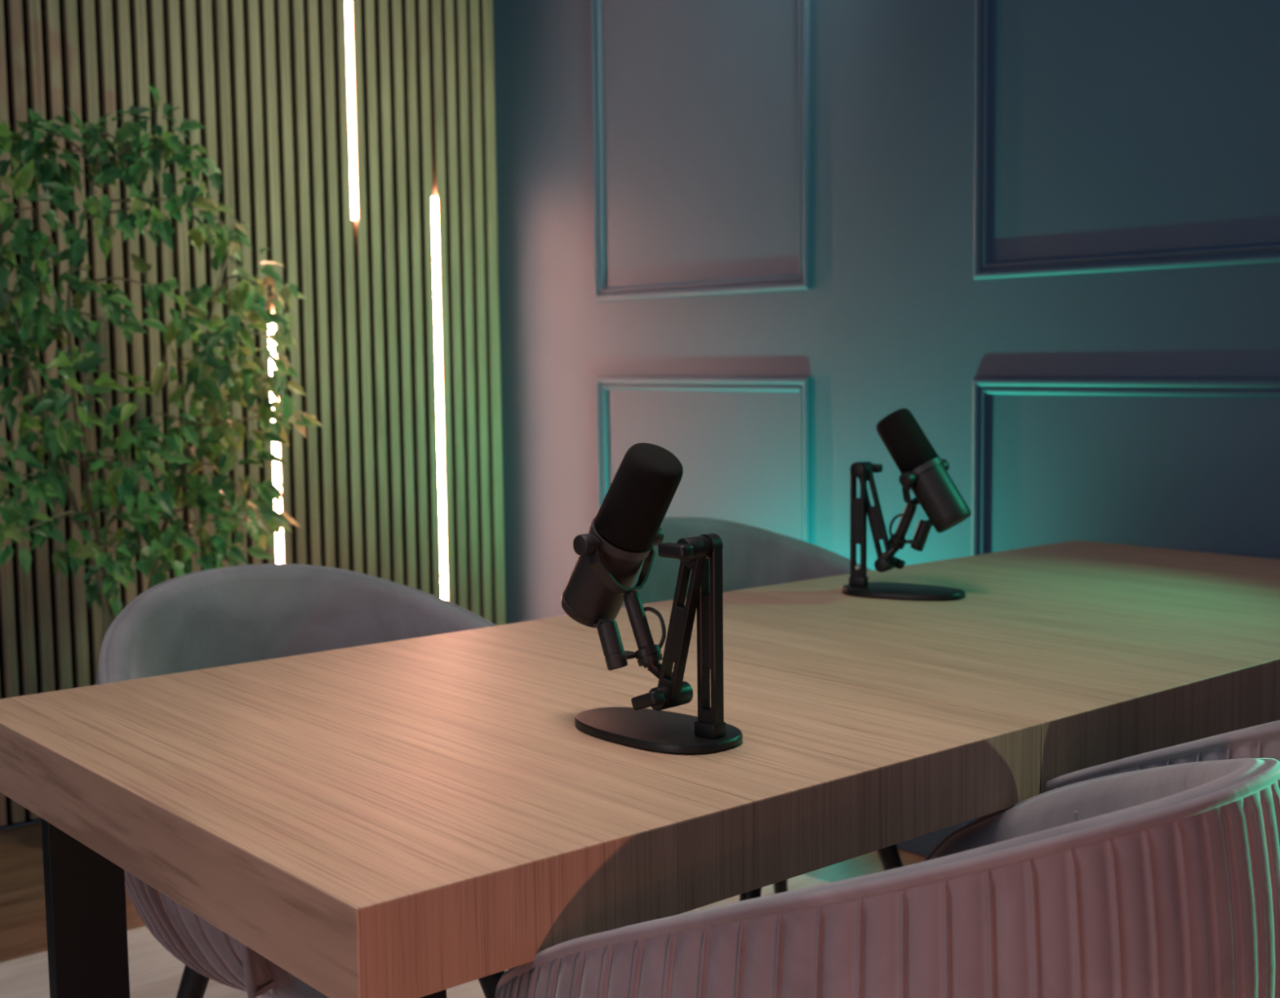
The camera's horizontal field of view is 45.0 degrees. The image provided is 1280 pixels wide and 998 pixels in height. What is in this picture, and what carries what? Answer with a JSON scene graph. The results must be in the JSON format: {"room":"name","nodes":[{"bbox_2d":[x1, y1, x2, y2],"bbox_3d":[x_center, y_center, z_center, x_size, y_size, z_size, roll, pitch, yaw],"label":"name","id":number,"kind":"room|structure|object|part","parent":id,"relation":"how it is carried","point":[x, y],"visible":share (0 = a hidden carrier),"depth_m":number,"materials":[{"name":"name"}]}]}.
{"room":"studio","nodes":[
{"label":"studio","id":0,"kind":"room"},
{"bbox_2d":[0,0,505,828],"bbox_3d":[-1.954,-0.536,3.422,3.880,2.750,0.160,-5,7,-40],"label":"wall","id":1,"kind":"structure","parent":0,"point":[267,80],"depth_m":4.21,"materials":[{"name":"brown wood"}]},
{"bbox_2d":[268,323,281,564],"bbox_3d":[-0.989,0.017,4.199,0.019,1.042,0.015,-5,7,-40],"label":"led strip","id":2,"kind":"object","parent":1,"relation":"attached to","point":[277,505],"visible":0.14,"depth_m":4.18,"materials":[{"name":"white plastic"}]},
{"bbox_2d":[345,0,355,221],"bbox_3d":[-0.805,-1.323,4.246,0.019,1.103,0.015,-5,7,-40],"label":"led strip","id":3,"kind":"object","parent":1,"relation":"attached to","point":[347,2],"visible":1,"depth_m":4.26,"materials":[{"name":"white plastic"}]},
{"bbox_2d":[431,196,445,599],"bbox_3d":[-0.590,-0.186,4.520,0.019,1.378,0.015,-5,7,-40],"label":"led strip","id":4,"kind":"object","parent":1,"relation":"attached to","point":[433,199],"visible":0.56,"depth_m":4.50,"materials":[{"name":"white plastic"}]},
{"bbox_2d":[0,821,926,963],"bbox_3d":[-0.160,1.056,1.423,3.924,0.100,5.442,-5,7,-40],"label":"floor","id":5,"kind":"structure","parent":0,"point":[23,922],"depth_m":3.37,"materials":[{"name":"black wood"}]},
{"bbox_2d":[0,84,324,645],"bbox_3d":[-1.188,-0.035,3.472,0.955,1.724,0.556,-5,7,-40],"label":"potted tree","id":6,"kind":"object","parent":5,"relation":"on","point":[31,328],"visible":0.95,"depth_m":3.41,"materials":[{"name":"green plant"}]},
{"bbox_2d":[0,874,827,997],"bbox_3d":[-0.054,0.934,2.121,2.210,0.012,2.685,-5,7,-40],"label":"area rug","id":7,"kind":"object","parent":5,"relation":"on","point":[154,972],"visible":0.02,"depth_m":2.85,"materials":[{"name":"beige carpet"}]},
{"bbox_2d":[96,564,505,997],"bbox_3d":[-0.411,0.524,2.057,0.632,0.826,0.572,-5,7,-38],"label":"tub chair","id":8,"kind":"object","parent":7,"relation":"on","point":[236,615],"visible":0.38,"depth_m":2.17,"materials":[{"name":"fabric"}]},
{"bbox_3d":[-0.627,0.761,2.064,0.144,0.357,0.038,-1,5,-3],"label":"leg","id":9,"kind":"part","parent":8,"relation":"part of","materials":[{"name":"black metal"}]},
{"bbox_2d":[243,958,328,997],"bbox_3d":[-0.377,0.530,2.013,0.424,0.122,0.450,-5,7,-38],"label":"seat cushion","id":10,"kind":"object","parent":8,"relation":"on","point":[267,980],"depth_m":1.78,"materials":[{"name":"fabric"}]},
{"bbox_3d":[-0.152,0.757,2.042,0.144,0.357,0.038,-1,5,-3],"label":"leg","id":11,"kind":"part","parent":8,"relation":"part of","materials":[{"name":"black metal"}]},
{"bbox_2d":[0,540,1279,997],"bbox_3d":[0.339,0.551,2.079,2.097,0.748,0.853,-5,7,-40],"label":"dining table","id":12,"kind":"object","parent":7,"relation":"on","point":[423,817],"visible":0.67,"depth_m":1.52,"materials":[{"name":"brown wood"}]},
{"bbox_3d":[-0.600,0.640,1.699,0.088,0.665,0.030,-5,7,-40],"label":"leg","id":13,"kind":"part","parent":12,"relation":"part of","materials":[{"name":"black metal"}]},
{"bbox_3d":[-0.183,0.680,1.208,0.088,0.665,0.030,-5,7,-40],"label":"leg","id":14,"kind":"part","parent":12,"relation":"part of","materials":[{"name":"black metal"}]},
{"bbox_2d":[574,533,742,754],"bbox_3d":[0.013,0.130,1.513,0.192,0.203,0.108,4,7,44],"label":"mic stand","id":15,"kind":"object","parent":12,"relation":"on","point":[637,726],"visible":1,"depth_m":1.46,"materials":[{"name":"black metal"}]},
{"bbox_2d":[560,443,683,671],"bbox_3d":[-0.019,0.054,1.532,0.105,0.222,0.137,-2,5,-15],"label":"microphone","id":16,"kind":"object","parent":15,"relation":"attached to","point":[624,532],"visible":1,"depth_m":1.50,"materials":[{"name":"black metal"}]},
{"bbox_3d":[-0.050,0.044,1.503,0.021,0.021,0.025,4,7,44],"label":"yoke knob","id":17,"kind":"part","parent":16,"relation":"part of","materials":[{"name":"black plastic"}]},
{"bbox_3d":[-0.001,0.119,1.509,0.035,0.057,0.017,4,7,44],"label":"stem","id":18,"kind":"part","parent":16,"relation":"part of","materials":[{"name":"black"}]},
{"bbox_3d":[0.009,0.038,1.562,0.021,0.021,0.025,4,7,44],"label":"yoke knob","id":19,"kind":"part","parent":16,"relation":"part of","materials":[{"name":"black plastic"}]},
{"bbox_3d":[0.008,0.191,1.469,0.034,0.022,0.016,4,7,44],"label":"knob","id":20,"kind":"part","parent":15,"relation":"part of","materials":[{"name":"black"}]},
{"bbox_3d":[0.033,0.048,1.429,0.033,0.013,0.016,4,7,44],"label":"knob","id":21,"kind":"part","parent":15,"relation":"part of","materials":[{"name":"black"}]},
{"bbox_3d":[0.039,0.118,1.465,0.058,0.165,0.012,4,7,44],"label":"arm","id":22,"kind":"part","parent":15,"relation":"part of","materials":[{"name":"black metal"}]},
{"bbox_3d":[0.066,0.131,1.462,0.026,0.196,0.018,4,7,44],"label":"post","id":23,"kind":"part","parent":15,"relation":"part of","materials":[{"name":"black metal"}]},
{"bbox_2d":[841,461,964,600],"bbox_3d":[0.404,0.046,2.370,0.192,0.203,0.108,2,6,30],"label":"mic stand","id":24,"kind":"object","parent":12,"relation":"on","point":[859,585],"visible":1,"depth_m":2.40,"materials":[{"name":"black metal"}]},
{"bbox_3d":[0.340,0.040,2.406,0.026,0.196,0.018,2,6,30],"label":"post","id":25,"kind":"part","parent":24,"relation":"part of","materials":[{"name":"black metal"}]},
{"bbox_3d":[0.366,0.027,2.407,0.058,0.165,0.012,2,6,30],"label":"arm","id":26,"kind":"part","parent":24,"relation":"part of","materials":[{"name":"black metal"}]},
{"bbox_3d":[0.364,-0.049,2.430,0.033,0.013,0.016,2,6,30],"label":"knob","id":27,"kind":"part","parent":24,"relation":"part of","materials":[{"name":"black metal"}]},
{"bbox_3d":[0.398,0.098,2.424,0.034,0.022,0.016,2,6,30],"label":"knob","id":28,"kind":"part","parent":24,"relation":"part of","materials":[{"name":"black plastic"}]},
{"bbox_2d":[875,408,971,551],"bbox_3d":[0.431,-0.027,2.350,0.140,0.222,0.098,0,5,6],"label":"microphone","id":29,"kind":"object","parent":24,"relation":"attached to","point":[922,471],"visible":1,"depth_m":2.33,"materials":[{"name":"black metal"}]},
{"bbox_3d":[0.409,0.033,2.379,0.035,0.057,0.017,2,6,30],"label":"stem","id":30,"kind":"part","parent":29,"relation":"part of","materials":[{"name":"black"}]},
{"bbox_3d":[0.403,-0.030,2.320,0.021,0.022,0.027,4,7,44],"label":"yoke knob","id":31,"kind":"part","parent":29,"relation":"part of","materials":[{"name":"black plastic"}]},
{"bbox_3d":[0.461,-0.050,2.377,0.021,0.022,0.027,4,7,44],"label":"yoke knob","id":32,"kind":"part","parent":29,"relation":"part of","materials":[{"name":"black"}]},
{"bbox_2d":[621,516,902,901],"bbox_3d":[0.192,0.462,2.643,0.632,0.826,0.572,-5,7,-37],"label":"tub chair","id":33,"kind":"object","parent":7,"relation":"on","point":[753,557],"visible":0.13,"depth_m":2.83,"materials":[{"name":"fabric"}]},
{"bbox_3d":[0.172,0.719,2.405,0.038,0.357,0.144,0,5,9],"label":"leg","id":34,"kind":"part","parent":33,"relation":"part of","materials":[{"name":"black metal"}]},
{"bbox_3d":[0.262,0.675,2.870,0.038,0.357,0.144,1,6,18],"label":"leg","id":35,"kind":"part","parent":33,"relation":"part of","materials":[{"name":"black metal"}]},
{"bbox_3d":[0.450,0.696,2.621,0.144,0.357,0.038,-1,5,-1],"label":"leg","id":36,"kind":"part","parent":33,"relation":"part of","materials":[{"name":"black metal"}]},
{"bbox_2d":[494,758,1279,997],"bbox_3d":[0.227,0.588,1.270,0.632,0.826,0.572,-5,7,-39],"label":"tub chair","id":37,"kind":"object","parent":7,"relation":"on","point":[1162,882],"visible":1,"depth_m":0.99,"materials":[{"name":"fabric"}]},
{"bbox_2d":[974,720,1279,822],"bbox_3d":[0.699,0.541,1.712,0.632,0.826,0.572,-6,7,-43],"label":"tub chair","id":38,"kind":"object","parent":7,"relation":"on","point":[1260,741],"visible":0.16,"depth_m":1.46,"materials":[{"name":"fabric"}]},
{"bbox_2d":[492,0,1279,824],"bbox_3d":[1.317,-0.506,2.638,0.132,2.750,5.580,-5,7,-40],"label":"wall","id":39,"kind":"structure","parent":0,"point":[737,239],"depth_m":3.44,"materials":[{"name":"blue paint"}]},
{"bbox_3d":[0.130,-1.100,3.894,0.012,1.166,0.806,-5,7,-40],"label":"panel frame","id":40,"kind":"part","parent":39,"relation":"part of","materials":[{"name":"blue paint"}]},
{"bbox_3d":[0.145,0.073,4.003,0.012,0.777,0.806,-5,7,-40],"label":"panel frame","id":41,"kind":"part","parent":39,"relation":"part of","materials":[{"name":"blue paint"}]},
{"bbox_2d":[896,822,968,857],"bbox_3d":[1.333,0.822,2.667,0.014,0.100,5.440,-5,7,-40],"label":"baseboard","id":42,"kind":"structure","parent":39,"relation":"attached to","point":[922,846],"depth_m":3.47,"materials":[{"name":"blue paint"}]},
{"bbox_3d":[0.974,0.153,3.024,0.012,0.777,0.805,-5,7,-40],"label":"panel frame","id":43,"kind":"part","parent":39,"relation":"part of","materials":[{"name":"blue paint"}]},
{"bbox_3d":[0.959,-1.021,2.916,0.012,1.166,0.805,-5,7,-40],"label":"panel frame","id":44,"kind":"part","parent":39,"relation":"part of","materials":[{"name":"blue paint"}]}
]}

